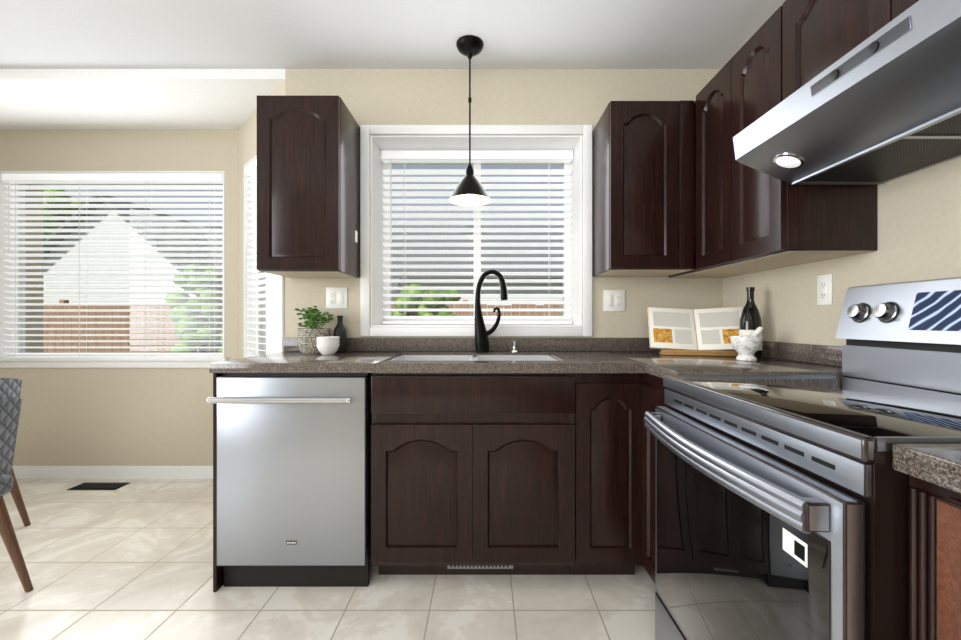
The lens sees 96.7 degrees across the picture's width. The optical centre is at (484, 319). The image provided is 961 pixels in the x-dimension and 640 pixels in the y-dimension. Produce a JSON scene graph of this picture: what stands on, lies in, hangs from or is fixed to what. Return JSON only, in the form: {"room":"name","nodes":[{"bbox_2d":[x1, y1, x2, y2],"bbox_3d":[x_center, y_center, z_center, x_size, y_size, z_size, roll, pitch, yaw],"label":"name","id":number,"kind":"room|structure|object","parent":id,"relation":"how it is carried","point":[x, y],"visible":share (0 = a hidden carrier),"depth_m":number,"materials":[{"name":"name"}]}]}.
{"room":"kitchen","nodes":[
{"label":"kitchen","id":0,"kind":"room"},
{"bbox_2d":[0,130,236,465],"bbox_3d":[-3.155,-0.113,3.100,2.890,2.405,0.300,0,0,0],"label":"wall","id":1,"kind":"structure","parent":0,"point":[116,416],"depth_m":2.95,"materials":[{"name":"paint"}]},
{"bbox_2d":[12,466,212,478],"bbox_3d":[-2.852,1.048,2.640,3.492,0.085,0.615,0,0,0],"label":"baseboard","id":2,"kind":"structure","parent":1,"relation":"attached to","point":[113,472],"depth_m":2.93,"materials":[{"name":"white wood"}]},
{"bbox_2d":[0,171,226,367],"bbox_3d":[-2.580,-0.350,3.000,1.598,1.358,0.160,0,0,0],"label":"window","id":3,"kind":"structure","parent":1,"relation":"in","point":[14,185],"depth_m":2.98,"materials":[{"name":"white"}]},
{"bbox_2d":[237,80,284,358],"bbox_3d":[-1.336,-0.113,2.788,0.997,2.405,0.300,0,0,45],"label":"wall","id":4,"kind":"structure","parent":0,"point":[247,141],"depth_m":2.87,"materials":[{"name":"paint"}]},
{"bbox_2d":[244,155,284,357],"bbox_3d":[-1.321,-0.365,2.631,0.160,1.389,0.745,0,0,-45],"label":"window","id":5,"kind":"structure","parent":4,"relation":"in","point":[264,313],"depth_m":2.78,"materials":[{"name":"white"}]},
{"bbox_2d":[0,479,655,639],"bbox_3d":[-1.650,1.115,0.075,6.500,0.050,6.350,0,0,0],"label":"floor","id":6,"kind":"structure","parent":0,"point":[132,559],"depth_m":1.70,"materials":[{"name":"tile"}]},
{"bbox_2d":[0,378,30,526],"bbox_3d":[-2.670,0.689,2.020,0.514,0.808,0.515,0,0,0],"label":"chair","id":7,"kind":"object","parent":6,"relation":"on","point":[10,387],"visible":0.44,"depth_m":2.23,"materials":[{"name":"grey fabric"}]},
{"bbox_2d":[0,397,33,591],"bbox_3d":[-2.080,0.689,1.475,0.514,0.808,0.515,0,0,0],"label":"chair","id":8,"kind":"object","parent":6,"relation":"on","point":[10,409],"visible":1,"depth_m":1.68,"materials":[{"name":"grey fabric"}]},
{"bbox_2d":[67,482,129,489],"bbox_3d":[-2.525,1.087,2.795,0.310,0.006,0.120,0,0,0],"label":"floor vent","id":9,"kind":"object","parent":6,"relation":"in","point":[99,485],"visible":1,"depth_m":2.79,"materials":[{"name":"black metal"}]},
{"bbox_2d":[213,373,223,591],"bbox_3d":[-1.083,0.651,2.019,0.013,0.878,0.618,0,0,0],"label":"cabinet end panel","id":10,"kind":"object","parent":6,"relation":"on","point":[218,577],"visible":0.21,"depth_m":1.71,"materials":[{"name":"brown wood"}]},
{"bbox_2d":[207,373,371,586],"bbox_3d":[-0.774,0.653,1.973,0.600,0.874,0.654,0,0,0],"label":"dishwasher","id":11,"kind":"object","parent":6,"relation":"on","point":[293,479],"visible":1,"depth_m":1.70,"materials":[{"name":"grey metal"}]},
{"bbox_2d":[371,373,574,574],"bbox_3d":[-0.048,0.651,2.015,0.816,0.878,0.626,0,0,0],"label":"base cabinet","id":12,"kind":"object","parent":6,"relation":"on","point":[472,473],"visible":0.96,"depth_m":1.70,"materials":[{"name":"brown wood"}]},
{"bbox_2d":[569,373,643,574],"bbox_3d":[0.501,0.651,2.015,0.278,0.878,0.626,0,0,0],"label":"base cabinet","id":13,"kind":"object","parent":6,"relation":"on","point":[607,418],"visible":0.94,"depth_m":1.70,"materials":[{"name":"brown wood"}]},
{"bbox_2d":[641,373,666,582],"bbox_3d":[0.960,0.651,1.870,0.676,0.878,0.916,0,0,0],"label":"base cabinet","id":14,"kind":"object","parent":6,"relation":"on","point":[652,392],"visible":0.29,"depth_m":1.64,"materials":[{"name":"brown wood"}]},
{"bbox_2d":[209,338,774,377],"bbox_3d":[0.104,0.253,2.004,2.388,0.314,0.648,0,0,0],"label":"countertop","id":15,"kind":"structure","parent":14,"relation":"on","point":[362,355],"depth_m":1.99,"materials":[{"name":"stone"}]},
{"bbox_2d":[294,306,333,353],"bbox_3d":[-0.879,0.047,2.214,0.207,0.244,0.207,0,0,0],"label":"potted plant","id":16,"kind":"object","parent":15,"relation":"on","point":[307,336],"visible":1,"depth_m":2.15,"materials":[{"name":"green plant"}]},
{"bbox_2d":[316,336,339,354],"bbox_3d":[-0.772,0.126,2.100,0.112,0.086,0.112,0,0,0],"label":"bowls","id":17,"kind":"object","parent":15,"relation":"on","point":[329,345],"visible":1,"depth_m":2.06,"materials":[{"name":"white ceramic"}]},
{"bbox_2d":[334,316,345,352],"bbox_3d":[-0.762,0.073,2.245,0.064,0.192,0.064,0,0,0],"label":"bottle","id":18,"kind":"object","parent":15,"relation":"on","point":[340,330],"visible":0.92,"depth_m":2.22,"materials":[{"name":"black glass"}]},
{"bbox_2d":[475,269,507,352],"bbox_3d":[0.032,-0.048,2.235,0.174,0.435,0.080,0,0,0],"label":"faucet","id":19,"kind":"object","parent":15,"relation":"on","point":[482,334],"visible":1,"depth_m":2.22,"materials":[{"name":"black metal"}]},
{"bbox_2d":[511,341,517,351],"bbox_3d":[0.155,0.140,2.235,0.040,0.058,0.060,0,0,0],"label":"soap dispenser","id":20,"kind":"object","parent":15,"relation":"on","point":[514,346],"visible":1,"depth_m":2.24,"materials":[{"name":"silver metal"}]},
{"bbox_2d":[647,306,742,355],"bbox_3d":[1.036,0.052,2.111,0.452,0.235,0.258,0,0,0],"label":"cookbook stand","id":21,"kind":"object","parent":15,"relation":"on","point":[702,332],"visible":0.88,"depth_m":2.09,"materials":[{"name":"white paper"}]},
{"bbox_2d":[730,327,762,360],"bbox_3d":[1.095,0.098,1.790,0.117,0.143,0.116,0,0,0],"label":"mortar","id":22,"kind":"object","parent":15,"relation":"on","point":[746,348],"visible":1,"depth_m":1.76,"materials":[{"name":"white stone"}]},
{"bbox_2d":[739,287,761,357],"bbox_3d":[1.200,0.010,1.930,0.090,0.318,0.090,0,0,0],"label":"oil bottle","id":23,"kind":"object","parent":15,"relation":"on","point":[750,321],"visible":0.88,"depth_m":1.90,"materials":[{"name":"black glass"}]},
{"bbox_2d":[669,342,864,379],"bbox_3d":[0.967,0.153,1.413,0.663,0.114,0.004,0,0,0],"label":"countertop","id":24,"kind":"structure","parent":14,"relation":"on","point":[778,358],"depth_m":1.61,"materials":[{"name":"stone"}]},
{"bbox_2d":[644,277,960,639],"bbox_3d":[0.881,0.490,1.031,0.798,1.200,0.748,0,0,0],"label":"range","id":25,"kind":"object","parent":6,"relation":"on","point":[781,507],"visible":1,"depth_m":0.92,"materials":[{"name":"silver metal"}]},
{"bbox_2d":[909,475,960,639],"bbox_3d":[0.963,0.662,0.101,0.670,0.856,1.102,0,0,0],"label":"base cabinet","id":26,"kind":"object","parent":6,"relation":"on","point":[934,562],"visible":0.98,"depth_m":0.61,"materials":[{"name":"brown wood"}]},
{"bbox_2d":[865,379,960,493],"bbox_3d":[0.959,0.162,0.101,0.678,0.132,1.102,0,0,0],"label":"countertop","id":27,"kind":"structure","parent":26,"relation":"on","point":[938,464],"depth_m":0.60,"materials":[{"name":"stone"}]},
{"bbox_2d":[0,0,785,129],"bbox_3d":[-1.650,-1.393,0.075,6.500,0.155,6.350,0,0,0],"label":"ceiling","id":28,"kind":"structure","parent":0,"point":[144,64],"depth_m":2.12,"materials":[{"name":"paint"}]},
{"bbox_2d":[449,35,490,205],"bbox_3d":[-0.075,-0.981,2.120,0.212,0.778,0.212,0,0,0],"label":"pendant lamp","id":29,"kind":"object","parent":28,"relation":"hanging from","point":[469,190],"visible":1,"depth_m":2.10,"materials":[{"name":"black metal"}]},
{"bbox_2d":[285,69,722,337],"bbox_3d":[0.255,-0.140,2.480,2.690,2.460,0.300,0,0,0],"label":"wall","id":30,"kind":"structure","parent":0,"point":[498,96],"depth_m":2.33,"materials":[{"name":"paint"}]},
{"bbox_2d":[257,96,359,277],"bbox_3d":[-0.872,-0.639,2.159,0.387,0.822,0.338,0,0,0],"label":"upper cabinet","id":31,"kind":"object","parent":30,"relation":"attached to","point":[308,186],"visible":1,"depth_m":1.99,"materials":[{"name":"brown wood"}]},
{"bbox_2d":[326,287,346,308],"bbox_3d":[-0.808,-0.120,2.325,0.116,0.115,0.009,0,0,0],"label":"electrical outlet","id":32,"kind":"object","parent":30,"relation":"attached to","point":[336,297],"visible":1,"depth_m":2.32,"materials":[{"name":"white plastic"}]},
{"bbox_2d":[360,125,591,335],"bbox_3d":[-0.047,-0.485,2.472,1.258,1.148,0.316,0,0,0],"label":"window","id":33,"kind":"structure","parent":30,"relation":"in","point":[384,149],"depth_m":2.51,"materials":[{"name":"white"}]},
{"bbox_2d":[604,290,624,310],"bbox_3d":[0.704,-0.105,2.325,0.116,0.115,0.009,0,0,0],"label":"electrical outlet","id":34,"kind":"object","parent":30,"relation":"attached to","point":[614,300],"visible":1,"depth_m":2.32,"materials":[{"name":"white plastic"}]},
{"bbox_2d":[592,100,695,276],"bbox_3d":[0.790,-0.631,2.159,0.412,0.788,0.338,0,0,0],"label":"upper cabinet","id":35,"kind":"object","parent":30,"relation":"attached to","point":[643,188],"visible":0.94,"depth_m":1.99,"materials":[{"name":"brown wood"}]},
{"bbox_2d":[723,156,960,345],"bbox_3d":[1.450,-0.140,-0.235,0.300,2.460,5.130,0,0,0],"label":"wall","id":36,"kind":"structure","parent":0,"point":[918,225],"depth_m":1.40,"materials":[{"name":"paint"}]},
{"bbox_2d":[669,6,876,277],"bbox_3d":[1.139,-0.637,1.870,0.318,0.816,0.916,0,0,0],"label":"upper cabinet","id":37,"kind":"object","parent":36,"relation":"attached to","point":[749,220],"visible":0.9,"depth_m":1.57,"materials":[{"name":"brown wood"}]},
{"bbox_2d":[817,274,832,304],"bbox_3d":[1.296,-0.115,1.630,0.007,0.115,0.070,0,0,0],"label":"outlet","id":38,"kind":"object","parent":36,"relation":"attached to","point":[824,289],"visible":1,"depth_m":1.62,"materials":[{"name":"white plastic"}]},
{"bbox_2d":[782,0,918,100],"bbox_3d":[1.139,-0.824,1.032,0.318,0.442,0.751,0,0,0],"label":"upper cabinet","id":39,"kind":"object","parent":36,"relation":"attached to","point":[819,36],"visible":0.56,"depth_m":1.24,"materials":[{"name":"brown wood"}]},
{"bbox_2d":[733,0,960,184],"bbox_3d":[1.054,-0.520,1.032,0.487,0.159,0.745,0,0,0],"label":"range hood","id":40,"kind":"object","parent":39,"relation":"attached to","point":[882,105],"visible":1,"depth_m":1.02,"materials":[{"name":"silver metal"}]},
{"label":"outside","id":41,"kind":"structure","parent":0,"visible":0},
{"bbox_3d":[0.000,1.640,46.635,140.000,0.200,86.730,0,0,0],"label":"ground","id":42,"kind":"structure","parent":41,"visible":0},
{"bbox_2d":[44,190,84,239],"bbox_3d":[-20.371,-2.193,19.464,3.995,7.466,4.384,0,0,0],"label":"tree","id":43,"kind":"object","parent":42,"relation":"on","point":[52,221],"depth_m":18.65,"materials":[{"name":"green plant"}]},
{"bbox_2d":[165,264,222,352],"bbox_3d":[-4.239,0.438,6.593,1.142,2.576,1.153,0,0,0],"label":"bush","id":44,"kind":"object","parent":42,"relation":"on","point":[191,344],"depth_m":6.26,"materials":[{"name":"green plant"}]},
{"bbox_2d":[44,196,411,302],"bbox_3d":[-9.350,-1.195,16.975,13.100,5.470,8.850,0,0,0],"label":"house","id":45,"kind":"structure","parent":42,"relation":"on","point":[134,264],"depth_m":12.90,"materials":[{"name":"white"}]},
{"bbox_2d":[44,300,562,352],"bbox_3d":[-3.951,0.590,7.655,36.098,1.900,0.110,0,0,0],"label":"fence","id":46,"kind":"object","parent":42,"relation":"on","point":[173,344],"depth_m":7.60,"materials":[{"name":"brown wood"}]},
{"bbox_2d":[392,284,460,315],"bbox_3d":[-0.871,0.598,6.294,1.138,2.245,1.052,0,0,0],"label":"bush","id":47,"kind":"object","parent":42,"relation":"on","point":[423,306],"depth_m":6.05,"materials":[{"name":"green plant"}]},
{"bbox_2d":[392,220,562,315],"bbox_3d":[2.650,-1.095,16.000,10.600,5.270,7.900,0,0,0],"label":"house","id":48,"kind":"structure","parent":42,"relation":"on","point":[485,263],"depth_m":12.71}
]}

